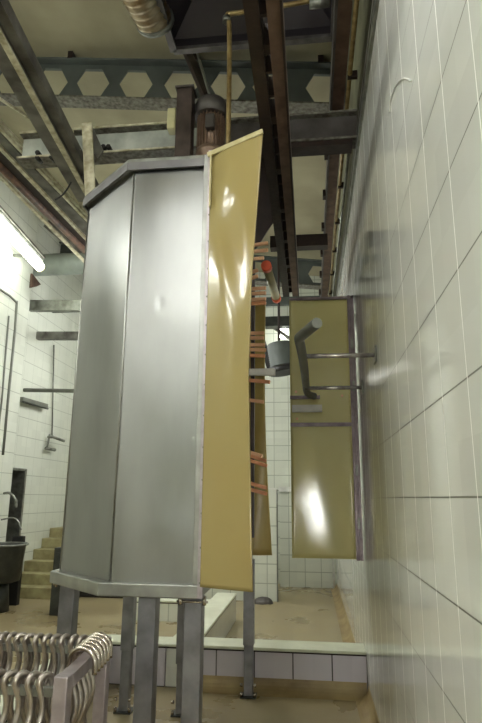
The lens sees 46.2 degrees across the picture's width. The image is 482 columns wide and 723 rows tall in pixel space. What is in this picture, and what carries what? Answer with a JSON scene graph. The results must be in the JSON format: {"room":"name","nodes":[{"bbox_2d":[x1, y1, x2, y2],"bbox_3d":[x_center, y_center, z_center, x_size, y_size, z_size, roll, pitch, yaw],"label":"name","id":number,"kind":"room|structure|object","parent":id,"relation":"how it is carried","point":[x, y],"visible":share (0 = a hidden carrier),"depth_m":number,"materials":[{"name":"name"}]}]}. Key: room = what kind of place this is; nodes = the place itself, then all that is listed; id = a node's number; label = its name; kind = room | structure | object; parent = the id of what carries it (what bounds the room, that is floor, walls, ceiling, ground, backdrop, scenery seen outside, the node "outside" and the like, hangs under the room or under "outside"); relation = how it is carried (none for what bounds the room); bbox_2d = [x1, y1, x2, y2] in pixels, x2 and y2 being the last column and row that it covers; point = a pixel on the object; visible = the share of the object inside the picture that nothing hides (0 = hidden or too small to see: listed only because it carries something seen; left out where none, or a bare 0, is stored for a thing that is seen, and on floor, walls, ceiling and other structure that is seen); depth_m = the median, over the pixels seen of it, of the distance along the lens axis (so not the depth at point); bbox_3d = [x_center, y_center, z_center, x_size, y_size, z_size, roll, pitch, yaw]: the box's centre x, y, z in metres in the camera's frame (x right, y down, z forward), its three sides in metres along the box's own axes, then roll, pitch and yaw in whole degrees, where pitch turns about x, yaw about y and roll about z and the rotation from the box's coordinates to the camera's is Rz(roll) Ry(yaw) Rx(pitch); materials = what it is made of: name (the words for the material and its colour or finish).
{"room":"slaughterhouse","nodes":[
{"label":"slaughterhouse","id":0,"kind":"room"},
{"bbox_2d":[0,180,38,541],"bbox_3d":[-4.705,-1.051,3.800,0.500,6.978,12.120,-1,-14,7],"label":"wall","id":1,"kind":"structure","parent":0,"point":[15,272],"depth_m":9.30,"materials":[{"name":"tile"}]},
{"bbox_2d":[0,316,9,419],"bbox_3d":[-3.793,0.317,8.998,0.028,2.165,0.095,-1,-14,7],"label":"conduit","id":2,"kind":"object","parent":1,"relation":"attached to","point":[8,316],"visible":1,"depth_m":9.05,"materials":[{"name":"grey metal"}]},
{"bbox_2d":[0,288,17,302],"bbox_3d":[-3.796,-1.071,9.196,0.036,0.074,0.607,-1,-14,7],"label":"conduit","id":3,"kind":"object","parent":1,"relation":"attached to","point":[1,290],"visible":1,"depth_m":9.21,"materials":[{"name":"grey metal"}]},
{"bbox_2d":[2,301,17,454],"bbox_3d":[-3.768,0.233,9.221,0.040,2.554,0.119,-1,-14,7],"label":"conduit","id":4,"kind":"object","parent":1,"relation":"attached to","point":[16,305],"visible":1,"depth_m":9.20,"materials":[{"name":"grey metal"}]},
{"bbox_2d":[1,491,21,529],"bbox_3d":[-3.582,2.340,8.859,0.335,0.587,0.076,5,-14,-16],"label":"tap","id":5,"kind":"object","parent":1,"relation":"attached to","point":[7,492],"visible":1,"depth_m":8.87,"materials":[{"name":"metal"}]},
{"bbox_2d":[0,205,44,271],"bbox_3d":[-3.643,-1.913,8.745,0.491,0.437,1.761,-1,-14,7],"label":"lamp","id":6,"kind":"object","parent":1,"relation":"attached to","point":[9,228],"visible":1,"depth_m":8.81,"materials":[{"name":"white"}]},
{"bbox_2d":[29,273,40,287],"bbox_3d":[-3.690,-1.386,10.136,0.030,0.270,0.350,-1,-14,7],"label":"bracket","id":7,"kind":"object","parent":1,"relation":"attached to","point":[34,282],"visible":1,"depth_m":10.04,"materials":[{"name":"brown metal"}]},
{"bbox_2d":[13,211,82,571],"bbox_3d":[-3.891,0.694,10.998,0.350,6.978,2.780,-1,-14,7],"label":"wall","id":8,"kind":"structure","parent":0,"point":[46,478],"depth_m":10.83,"materials":[{"name":"tile"}]},
{"bbox_2d":[5,468,26,541],"bbox_3d":[-4.011,2.860,9.539,0.355,2.080,0.530,-1,-14,7],"label":"door","id":9,"kind":"structure","parent":8,"relation":"in","point":[18,484],"depth_m":9.83,"materials":[{"name":"metal"}]},
{"bbox_2d":[20,397,48,409],"bbox_3d":[-3.741,0.759,10.184,0.140,0.134,0.945,-1,-14,7],"label":"unlit fixture","id":10,"kind":"object","parent":8,"relation":"attached to","point":[22,399],"visible":0.93,"depth_m":10.08,"materials":[{"name":"grey metal"}]},
{"bbox_2d":[23,388,73,392],"bbox_3d":[-2.287,0.520,9.795,3.278,0.165,0.070,-1,-14,7],"label":"pipe","id":11,"kind":"object","parent":8,"relation":"attached to","point":[24,389],"visible":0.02,"depth_m":9.91,"materials":[{"name":"grey metal"}]},
{"bbox_2d":[51,345,54,435],"bbox_3d":[-3.672,0.560,11.033,0.028,1.762,0.288,-1,-14,7],"label":"conduit","id":12,"kind":"object","parent":8,"relation":"attached to","point":[53,345],"visible":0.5,"depth_m":11.02,"materials":[{"name":"grey metal"}]},
{"bbox_2d":[44,434,64,450],"bbox_3d":[-3.593,1.573,10.886,0.148,0.302,0.549,-2,-14,10],"label":"tap","id":13,"kind":"object","parent":8,"relation":"attached to","point":[49,436],"visible":1,"depth_m":10.73,"materials":[{"name":"metal"}]},
{"bbox_2d":[29,300,80,311],"bbox_3d":[-2.369,-0.989,10.068,3.451,0.300,0.120,-1,-14,7],"label":"beam","id":14,"kind":"structure","parent":8,"relation":"attached to","point":[35,305],"depth_m":10.14,"materials":[{"name":"metal"}]},
{"bbox_2d":[36,331,77,340],"bbox_3d":[-2.308,-0.467,10.348,3.414,0.226,0.120,-1,-14,7],"label":"beam","id":15,"kind":"structure","parent":8,"relation":"attached to","point":[40,335],"depth_m":10.43,"materials":[{"name":"grey metal"}]},
{"bbox_2d":[33,252,84,275],"bbox_3d":[-2.220,-1.798,10.245,3.202,0.426,0.408,-1,-14,7],"label":"ventilation duct","id":16,"kind":"object","parent":8,"relation":"attached to","point":[56,264],"visible":0.2,"depth_m":10.20,"materials":[{"name":"metal"}]},
{"bbox_2d":[52,295,331,312],"bbox_3d":[-1.016,-1.093,10.817,5.468,0.140,0.120,-1,-14,7],"label":"tie beam","id":17,"kind":"structure","parent":8,"relation":"attached to","point":[284,301],"depth_m":10.56,"materials":[{"name":"grey metal"}]},
{"bbox_2d":[0,0,331,275],"bbox_3d":[-2.125,-3.962,5.628,7.400,1.016,15.300,-1,-14,7],"label":"ceiling","id":18,"kind":"structure","parent":0,"point":[52,28],"depth_m":6.73,"materials":[{"name":"beige paint"}]},
{"bbox_2d":[43,220,81,252],"bbox_3d":[-2.966,-2.041,10.526,0.138,0.776,1.516,-13,-19,43],"label":"beam","id":19,"kind":"structure","parent":18,"relation":"attached to","point":[49,221],"depth_m":10.23,"materials":[{"name":"beige metal"}]},
{"bbox_2d":[121,0,173,37],"bbox_3d":[-0.858,-3.405,4.525,0.338,1.131,0.956,-3,-14,16],"label":"duct","id":20,"kind":"object","parent":18,"relation":"hanging from","point":[148,19],"visible":0.94,"depth_m":4.67,"materials":[{"name":"metal"}]},
{"bbox_2d":[0,51,345,113],"bbox_3d":[-1.661,-3.244,6.588,5.670,1.193,0.200,-1,-14,7],"label":"beam","id":21,"kind":"structure","parent":18,"relation":"attached to","point":[300,74],"depth_m":6.46,"materials":[{"name":"metal"}]},
{"bbox_2d":[183,53,210,95],"bbox_3d":[-0.399,-2.866,5.688,0.128,1.454,1.050,6,-15,-22],"label":"strut","id":22,"kind":"object","parent":21,"relation":"attached to","point":[199,77],"visible":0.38,"depth_m":5.72,"materials":[{"name":"metal"}]},
{"bbox_2d":[155,0,333,54],"bbox_3d":[0.018,-3.413,4.388,1.482,0.928,1.535,-1,-14,7],"label":"extraction hood","id":23,"kind":"object","parent":18,"relation":"hanging from","point":[198,27],"visible":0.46,"depth_m":4.96,"materials":[{"name":"grey metal"}]},
{"bbox_2d":[265,256,289,376],"bbox_3d":[0.596,-1.230,9.137,0.626,2.979,0.455,-1,-14,7],"label":"pendant lamp","id":24,"kind":"object","parent":18,"relation":"hanging from","point":[277,354],"visible":0.77,"depth_m":8.72,"materials":[{"name":"grey metal"}]},
{"bbox_2d":[0,584,360,722],"bbox_3d":[-2.190,2.717,4.016,7.400,0.200,15.300,-1,-14,7],"label":"floor","id":25,"kind":"structure","parent":0,"point":[299,613],"depth_m":7.00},
{"bbox_2d":[0,542,28,612],"bbox_3d":[-3.495,3.136,8.222,0.688,0.934,0.688,-1,-14,7],"label":"tub","id":26,"kind":"object","parent":25,"relation":"on","point":[11,553],"visible":1,"depth_m":8.09,"materials":[{"name":"black plastic"}]},
{"bbox_2d":[9,536,25,605],"bbox_3d":[-3.475,3.220,8.717,0.170,1.005,0.100,-1,-14,7],"label":"box","id":27,"kind":"object","parent":25,"relation":"on","point":[15,587],"visible":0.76,"depth_m":8.62,"materials":[{"name":"plastic"}]},
{"bbox_2d":[0,659,50,722],"bbox_3d":[-1.464,2.414,3.902,0.292,0.350,2.426,-1,-14,7],"label":"tiled curb","id":28,"kind":"object","parent":25,"relation":"on","point":[1,702],"depth_m":3.62,"materials":[{"name":"tile"}]},
{"bbox_2d":[20,527,62,598],"bbox_3d":[-3.176,3.619,10.392,1.097,1.020,2.390,-1,-14,7],"label":"staircase","id":29,"kind":"structure","parent":25,"relation":"on","point":[35,581],"depth_m":9.81,"materials":[{"name":"beige concrete"}]},
{"bbox_2d":[49,547,60,615],"bbox_3d":[-2.550,3.128,8.076,0.220,0.900,0.260,-1,-14,7],"label":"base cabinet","id":30,"kind":"object","parent":25,"relation":"on","point":[55,591],"visible":0.41,"depth_m":7.92,"materials":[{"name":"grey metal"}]},
{"bbox_2d":[0,636,111,722],"bbox_3d":[-1.266,1.738,2.393,1.311,0.960,0.646,-1,-14,7],"label":"rack","id":31,"kind":"object","parent":25,"relation":"on","point":[60,692],"visible":0.6,"depth_m":2.25,"materials":[{"name":"metal"}]},
{"bbox_2d":[0,632,6,677],"bbox_3d":[-1.202,1.553,2.723,0.130,0.462,0.063,11,-17,-37],"label":"bar","id":32,"kind":"object","parent":31,"relation":"hanging from","point":[5,652],"visible":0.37,"depth_m":2.78,"materials":[{"name":"silver metal"}]},
{"bbox_2d":[0,631,8,680],"bbox_3d":[-1.170,1.554,2.723,0.026,0.465,0.137,-4,-14,19],"label":"bar","id":33,"kind":"object","parent":31,"relation":"hanging from","point":[5,633],"visible":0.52,"depth_m":2.75,"materials":[{"name":"silver metal"}]},
{"bbox_2d":[0,669,10,708],"bbox_3d":[-0.933,1.411,2.123,0.025,0.463,0.128,-7,-16,27],"label":"bar","id":34,"kind":"object","parent":31,"relation":"hanging from","point":[2,671],"visible":0.29,"depth_m":2.18,"materials":[{"name":"silver metal"}]},
{"bbox_2d":[0,631,22,722],"bbox_3d":[-1.120,1.553,2.717,0.040,0.464,0.135,-8,-16,31],"label":"hook","id":35,"kind":"object","parent":31,"relation":"hanging from","point":[12,634],"visible":0.41,"depth_m":2.74,"materials":[{"name":"silver metal"}]},
{"bbox_2d":[0,669,23,722],"bbox_3d":[-0.893,1.412,2.128,0.052,0.463,0.129,-10,-17,37],"label":"hook","id":36,"kind":"object","parent":31,"relation":"hanging from","point":[11,673],"visible":0.66,"depth_m":2.14,"materials":[{"name":"silver metal"}]},
{"bbox_2d":[7,632,33,722],"bbox_3d":[-1.065,1.556,2.731,0.135,0.464,0.035,8,-16,-30],"label":"hook","id":37,"kind":"object","parent":31,"relation":"hanging from","point":[18,636],"visible":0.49,"depth_m":2.74,"materials":[{"name":"silver metal"}]},
{"bbox_2d":[11,670,36,722],"bbox_3d":[-0.839,1.412,2.126,0.043,0.463,0.132,-12,-18,42],"label":"hook","id":38,"kind":"object","parent":31,"relation":"hanging from","point":[23,673],"visible":0.69,"depth_m":2.13,"materials":[{"name":"silver metal"}]},
{"bbox_2d":[9,632,40,722],"bbox_3d":[-1.044,1.554,2.719,0.135,0.464,0.049,12,-18,-39],"label":"hook","id":39,"kind":"object","parent":31,"relation":"hanging from","point":[27,636],"visible":0.47,"depth_m":2.73,"materials":[{"name":"silver metal"}]},
{"bbox_2d":[24,670,46,722],"bbox_3d":[-0.786,1.412,2.123,0.031,0.464,0.135,-7,-16,30],"label":"hook","id":40,"kind":"object","parent":31,"relation":"hanging from","point":[34,674],"visible":0.66,"depth_m":2.13,"materials":[{"name":"silver metal"}]},
{"bbox_2d":[24,633,48,722],"bbox_3d":[-0.979,1.554,2.718,0.033,0.464,0.134,-7,-15,28],"label":"hook","id":41,"kind":"object","parent":31,"relation":"hanging from","point":[37,636],"visible":0.48,"depth_m":2.72,"materials":[{"name":"silver metal"}]},
{"bbox_2d":[32,633,54,722],"bbox_3d":[-0.954,1.555,2.725,0.068,0.462,0.135,-6,-15,25],"label":"hook","id":42,"kind":"object","parent":31,"relation":"hanging from","point":[47,636],"visible":0.35,"depth_m":2.72,"materials":[{"name":"silver metal"}]},
{"bbox_2d":[35,671,54,722],"bbox_3d":[-0.745,1.408,2.106,0.025,0.463,0.128,-10,-17,39],"label":"hook","id":43,"kind":"object","parent":31,"relation":"hanging from","point":[47,674],"visible":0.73,"depth_m":2.12,"materials":[{"name":"silver metal"}]},
{"bbox_2d":[45,633,67,722],"bbox_3d":[-0.882,1.552,2.705,0.044,0.463,0.135,-11,-18,40],"label":"hook","id":44,"kind":"object","parent":31,"relation":"hanging from","point":[54,637],"visible":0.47,"depth_m":2.71,"materials":[{"name":"silver metal"}]},
{"bbox_2d":[50,633,70,714],"bbox_3d":[-0.847,1.547,2.683,0.051,0.464,0.134,-8,-16,31],"label":"hook","id":45,"kind":"object","parent":31,"relation":"hanging from","point":[63,637],"visible":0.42,"depth_m":2.71,"materials":[{"name":"silver metal"}]},
{"bbox_2d":[61,672,78,722],"bbox_3d":[-0.703,1.459,2.196,0.128,0.463,0.025,1,-14,-1],"label":"hook","id":46,"kind":"object","parent":31,"relation":"hanging from","point":[75,699],"visible":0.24,"depth_m":2.21,"materials":[{"name":"silver metal"}]},
{"bbox_2d":[62,668,82,722],"bbox_3d":[-0.702,1.473,2.253,0.128,0.463,0.025,1,-14,-1],"label":"hook","id":47,"kind":"object","parent":31,"relation":"hanging from","point":[78,685],"visible":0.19,"depth_m":2.27,"materials":[{"name":"silver metal"}]},
{"bbox_2d":[68,634,79,652],"bbox_3d":[-0.824,1.549,2.693,0.061,0.463,0.129,-5,-14,20],"label":"bar","id":48,"kind":"object","parent":31,"relation":"hanging from","point":[74,637],"visible":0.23,"depth_m":2.71,"materials":[{"name":"silver metal"}]},
{"bbox_2d":[70,675,88,722],"bbox_3d":[-0.683,1.488,2.311,0.136,0.464,0.025,1,-14,-1],"label":"hook","id":49,"kind":"object","parent":31,"relation":"hanging from","point":[83,681],"visible":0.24,"depth_m":2.33,"materials":[{"name":"silver metal"}]},
{"bbox_2d":[70,672,91,719],"bbox_3d":[-0.697,1.501,2.368,0.128,0.463,0.025,0,-14,-1],"label":"bar","id":50,"kind":"object","parent":31,"relation":"hanging from","point":[87,676],"visible":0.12,"depth_m":2.39,"materials":[{"name":"silver metal"}]},
{"bbox_2d":[76,634,87,722],"bbox_3d":[-0.757,1.545,2.671,0.055,0.464,0.135,-9,-16,33],"label":"bar","id":51,"kind":"object","parent":31,"relation":"hanging from","point":[82,637],"visible":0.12,"depth_m":2.71,"materials":[{"name":"silver metal"}]},
{"bbox_2d":[66,646,97,674],"bbox_3d":[-0.659,1.239,2.342,0.152,0.110,0.021,-5,-14,20],"label":"hook","id":52,"kind":"object","parent":31,"relation":"attached to","point":[86,649],"visible":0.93,"depth_m":2.34,"materials":[{"name":"silver metal"}]},
{"bbox_2d":[72,643,100,671],"bbox_3d":[-0.658,1.251,2.391,0.152,0.110,0.021,-5,-14,20],"label":"hook","id":53,"kind":"object","parent":31,"relation":"attached to","point":[89,645],"visible":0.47,"depth_m":2.38,"materials":[{"name":"silver metal"}]},
{"bbox_2d":[81,668,95,722],"bbox_3d":[-0.698,1.515,2.426,0.128,0.463,0.025,1,-14,-1],"label":"bar","id":54,"kind":"object","parent":31,"relation":"hanging from","point":[92,677],"visible":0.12,"depth_m":2.44,"materials":[{"name":"silver metal"}]},
{"bbox_2d":[76,640,103,667],"bbox_3d":[-0.657,1.263,2.440,0.152,0.110,0.021,-5,-14,20],"label":"hook","id":55,"kind":"object","parent":31,"relation":"attached to","point":[92,642],"visible":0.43,"depth_m":2.43,"materials":[{"name":"silver metal"}]},
{"bbox_2d":[79,637,106,664],"bbox_3d":[-0.655,1.274,2.489,0.152,0.110,0.021,-5,-14,20],"label":"hook","id":56,"kind":"object","parent":31,"relation":"attached to","point":[97,640],"visible":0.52,"depth_m":2.47,"materials":[{"name":"silver metal"}]},
{"bbox_2d":[83,634,109,660],"bbox_3d":[-0.654,1.286,2.538,0.152,0.110,0.021,-5,-14,20],"label":"hook","id":57,"kind":"object","parent":31,"relation":"attached to","point":[100,637],"visible":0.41,"depth_m":2.52,"materials":[{"name":"silver metal"}]},
{"bbox_2d":[89,632,112,657],"bbox_3d":[-0.653,1.298,2.587,0.152,0.110,0.021,-5,-14,20],"label":"hook","id":58,"kind":"object","parent":31,"relation":"attached to","point":[104,635],"visible":0.36,"depth_m":2.57,"materials":[{"name":"silver metal"}]},
{"bbox_2d":[79,591,122,597],"bbox_3d":[-1.713,3.775,9.764,1.890,0.450,1.040,-1,-14,7],"label":"platform","id":59,"kind":"object","parent":25,"relation":"on","point":[82,594],"visible":0.02,"depth_m":9.32,"materials":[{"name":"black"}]},
{"bbox_2d":[88,634,171,686],"bbox_3d":[-1.051,2.723,5.165,0.802,0.350,0.266,-1,-14,7],"label":"tiled curb","id":60,"kind":"object","parent":25,"relation":"on","point":[115,661],"visible":0.37,"depth_m":5.03,"materials":[{"name":"tile"}]},
{"bbox_2d":[50,84,275,722],"bbox_3d":[-0.406,0.199,4.345,1.441,4.883,2.454,-1,-14,7],"label":"machine","id":61,"kind":"object","parent":25,"relation":"on","point":[167,496],"visible":1,"depth_m":3.37,"materials":[{"name":"silver metal"}]},
{"bbox_2d":[167,108,175,134],"bbox_3d":[-0.565,-1.982,4.665,0.070,0.190,0.100,-1,-14,7],"label":"junction box","id":62,"kind":"object","parent":61,"relation":"attached to","point":[171,114],"visible":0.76,"depth_m":4.62,"materials":[{"name":"beige plastic"}]},
{"bbox_2d":[136,597,209,621],"bbox_3d":[-0.964,3.380,7.694,1.252,0.260,0.216,-1,-14,7],"label":"tiled curb","id":63,"kind":"object","parent":25,"relation":"on","point":[168,606],"visible":0.15,"depth_m":7.60,"materials":[{"name":"tile"}]},
{"bbox_2d":[165,593,236,687],"bbox_3d":[-0.366,3.014,6.346,0.272,0.350,2.846,-1,-14,7],"label":"tiled curb","id":64,"kind":"object","parent":25,"relation":"on","point":[220,610],"visible":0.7,"depth_m":6.32,"materials":[{"name":"tile"}]},
{"bbox_2d":[255,596,272,604],"bbox_3d":[0.349,3.781,8.937,0.320,0.112,0.236,-1,-14,7],"label":"rubble heap","id":65,"kind":"object","parent":25,"relation":"on","point":[262,600],"visible":0.94,"depth_m":8.86,"materials":[{"name":"grey stone"}]},
{"bbox_2d":[203,637,366,682],"bbox_3d":[0.352,2.701,5.017,1.484,0.350,0.306,-1,-14,7],"label":"tiled curb","id":66,"kind":"object","parent":25,"relation":"on","point":[279,659],"visible":0.55,"depth_m":4.90,"materials":[{"name":"tile"}]},
{"bbox_2d":[203,675,366,700],"bbox_3d":[0.341,2.770,4.794,1.440,0.110,0.110,-1,-14,7],"label":"curb","id":67,"kind":"object","parent":25,"relation":"on","point":[229,685],"visible":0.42,"depth_m":4.81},
{"bbox_2d":[204,488,277,601],"bbox_3d":[-0.058,3.035,9.479,1.372,1.785,0.240,-1,-14,7],"label":"wall","id":68,"kind":"structure","parent":0,"point":[266,566],"depth_m":9.24,"materials":[{"name":"white tile"}]},
{"bbox_2d":[255,272,328,583],"bbox_3d":[-1.255,0.922,12.161,7.400,7.130,0.200,-1,-14,7],"label":"wall","id":69,"kind":"structure","parent":0,"point":[277,393],"depth_m":11.74,"materials":[{"name":"tile"}]},
{"bbox_2d":[280,329,287,337],"bbox_3d":[0.913,-0.647,11.874,0.180,0.400,0.610,-1,-14,7],"label":"lamp","id":70,"kind":"object","parent":69,"relation":"attached to","point":[283,330],"visible":0.16,"depth_m":11.58,"materials":[{"name":"white"}]},
{"bbox_2d":[280,492,336,587],"bbox_3d":[1.291,3.428,10.953,1.048,1.740,0.350,-1,-14,7],"label":"wall","id":71,"kind":"structure","parent":0,"point":[294,572],"depth_m":10.68,"materials":[{"name":"tile"}]},
{"bbox_2d":[279,487,290,491],"bbox_3d":[1.287,2.528,11.146,1.068,0.100,0.400,-1,-14,7],"label":"trim","id":72,"kind":"structure","parent":71,"relation":"on","point":[281,489],"depth_m":11.00,"materials":[{"name":"white paint"}]},
{"bbox_2d":[331,0,481,722],"bbox_3d":[1.090,-0.527,4.398,0.250,6.349,14.900,-1,-14,7],"label":"wall","id":73,"kind":"structure","parent":0,"point":[412,268],"depth_m":2.30,"materials":[{"name":"tile"}]},
{"bbox_2d":[16,109,356,168],"bbox_3d":[-0.501,-1.934,4.951,2.988,0.291,0.170,-1,-14,7],"label":"cross beam","id":74,"kind":"structure","parent":73,"relation":"attached to","point":[121,143],"depth_m":4.95,"materials":[{"name":"grey metal"}]},
{"bbox_2d":[0,125,87,262],"bbox_3d":[-2.066,-1.786,6.042,0.600,0.154,6.317,-1,-14,8],"label":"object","id":75,"kind":"structure","parent":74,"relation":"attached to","point":[35,185],"depth_m":5.99,"materials":[{"name":"metal"}]},
{"bbox_2d":[0,119,87,217],"bbox_3d":[-1.945,-1.894,5.700,0.030,0.030,2.151,-2,-14,11],"label":"bar","id":76,"kind":"object","parent":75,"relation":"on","point":[2,123],"visible":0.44,"depth_m":5.75,"materials":[{"name":"beige metal"}]},
{"bbox_2d":[0,0,98,201],"bbox_3d":[-1.511,-1.986,3.991,0.215,0.155,3.150,0,-14,1],"label":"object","id":77,"kind":"structure","parent":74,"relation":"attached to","point":[20,66],"depth_m":4.12,"materials":[{"name":"grey metal"}]},
{"bbox_2d":[0,97,29,119],"bbox_3d":[-1.721,-1.938,4.362,0.024,0.343,0.716,1,-14,0],"label":"rod","id":78,"kind":"object","parent":77,"relation":"attached to","point":[1,99],"visible":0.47,"depth_m":4.25,"materials":[{"name":"grey metal"}]},
{"bbox_2d":[55,181,71,200],"bbox_3d":[-1.580,-1.514,5.019,0.145,0.179,0.016,-1,-14,7],"label":"loose cable","id":79,"kind":"object","parent":77,"relation":"hanging from","point":[67,188],"visible":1,"depth_m":5.01,"materials":[{"name":"black plastic"}]},
{"bbox_2d":[82,122,103,195],"bbox_3d":[-1.277,-1.665,4.790,0.185,0.793,0.080,-1,-14,7],"label":"post","id":80,"kind":"object","parent":77,"relation":"attached to","point":[91,144],"visible":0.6,"depth_m":4.78,"materials":[{"name":"beige wood"}]},
{"bbox_2d":[243,0,298,297],"bbox_3d":[0.248,-1.727,3.886,0.184,0.715,5.550,-1,-14,7],"label":"rail","id":81,"kind":"object","parent":74,"relation":"hanging from","point":[267,46],"visible":1,"depth_m":3.46,"materials":[{"name":"metal"}]},
{"bbox_2d":[261,260,280,302],"bbox_3d":[0.305,-0.773,5.591,0.096,0.133,0.826,-2,-14,10],"label":"tube","id":82,"kind":"object","parent":81,"relation":"hanging from","point":[266,266],"visible":1,"depth_m":5.46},
{"bbox_2d":[270,233,327,251],"bbox_3d":[0.651,-1.336,6.358,0.640,0.140,0.120,-1,-14,7],"label":"member","id":83,"kind":"object","parent":81,"relation":"attached to","point":[305,242],"visible":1,"depth_m":6.29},
{"bbox_2d":[261,138,352,158],"bbox_3d":[0.512,-1.804,4.800,0.850,0.048,0.140,-1,-14,7],"label":"bar","id":84,"kind":"object","parent":74,"relation":"attached to","point":[338,146],"visible":0.64,"depth_m":4.74,"materials":[{"name":"metal"}]},
{"bbox_2d":[319,0,352,296],"bbox_3d":[0.989,-1.795,6.376,0.145,0.180,8.500,-1,-14,7],"label":"beam","id":85,"kind":"structure","parent":74,"relation":"attached to","point":[342,9],"depth_m":4.62,"materials":[{"name":"metal"}]},
{"bbox_2d":[223,0,329,143],"bbox_3d":[0.242,-1.957,3.865,0.758,1.322,0.068,-1,-14,7],"label":"pipe","id":86,"kind":"object","parent":85,"relation":"attached to","point":[313,4],"visible":0.91,"depth_m":3.94,"materials":[{"name":"metal"}]},
{"bbox_2d":[328,0,358,296],"bbox_3d":[1.101,-1.695,6.286,0.076,0.194,8.400,-1,-14,7],"label":"conduit","id":87,"kind":"object","parent":85,"relation":"attached to","point":[352,74],"visible":0.71,"depth_m":5.57,"materials":[{"name":"metal"}]},
{"bbox_2d":[59,242,331,290],"bbox_3d":[-1.091,-1.906,11.168,5.670,1.203,0.200,-1,-14,7],"label":"beam","id":88,"kind":"structure","parent":73,"relation":"attached to","point":[305,265],"depth_m":10.85,"materials":[{"name":"grey metal"}]},
{"bbox_2d":[265,316,288,328],"bbox_3d":[0.741,-0.771,11.185,2.058,0.200,0.200,-1,-14,7],"label":"girder","id":89,"kind":"object","parent":73,"relation":"attached to","point":[271,322],"visible":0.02,"depth_m":11.10,"materials":[{"name":"grey metal"}]},
{"bbox_2d":[274,329,289,340],"bbox_3d":[0.762,-0.614,11.351,0.550,0.431,0.120,-1,-14,7],"label":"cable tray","id":90,"kind":"object","parent":89,"relation":"attached to","point":[282,333],"visible":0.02,"depth_m":11.27,"materials":[{"name":"grey metal"}]},
{"bbox_2d":[289,295,363,560],"bbox_3d":[0.750,0.539,5.102,0.608,2.380,0.076,-1,-14,6],"label":"framed panel","id":91,"kind":"object","parent":73,"relation":"attached to","point":[326,504],"visible":0.93,"depth_m":5.07,"materials":[{"name":"yellow plastic"}]},
{"bbox_2d":[332,559,334,587],"bbox_3d":[1.725,3.510,10.595,0.042,1.420,0.042,-1,-14,7],"label":"downpipe","id":92,"kind":"object","parent":73,"relation":"attached to","point":[333,563],"visible":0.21,"depth_m":10.49,"materials":[{"name":"grey metal"}]},
{"bbox_2d":[294,318,376,399],"bbox_3d":[0.669,0.048,4.071,0.528,0.140,2.124,-1,-14,7],"label":"rail","id":93,"kind":"object","parent":73,"relation":"attached to","point":[314,324],"visible":1,"depth_m":3.77,"materials":[{"name":"metal"}]},
{"bbox_2d":[331,584,354,642],"bbox_3d":[1.388,3.503,7.788,0.110,0.110,5.600,-1,-14,7],"label":"baseboard","id":94,"kind":"structure","parent":73,"relation":"attached to","point":[345,629],"depth_m":7.73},
{"bbox_2d":[336,0,373,295],"bbox_3d":[1.256,-1.391,6.867,0.052,0.050,10.500,-1,-14,7],"label":"trim","id":95,"kind":"structure","parent":73,"relation":"attached to","point":[372,6],"depth_m":4.43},
{"bbox_2d":[337,0,378,295],"bbox_3d":[1.240,-1.250,6.835,0.040,0.060,10.500,-1,-14,7],"label":"trim","id":96,"kind":"structure","parent":73,"relation":"attached to","point":[376,2],"depth_m":4.28,"materials":[{"name":"metal"}]},
{"bbox_2d":[356,686,379,722],"bbox_3d":[0.572,1.900,1.179,0.110,0.110,7.300,-1,-14,7],"label":"baseboard","id":97,"kind":"structure","parent":73,"relation":"attached to","point":[367,712],"depth_m":4.38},
{"bbox_2d":[389,78,411,111],"bbox_3d":[0.737,-1.243,2.637,0.007,0.310,0.559,-1,-14,7],"label":"string","id":98,"kind":"object","parent":73,"relation":"attached to","point":[401,78],"visible":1,"depth_m":2.76,"materials":[{"name":"paint"}]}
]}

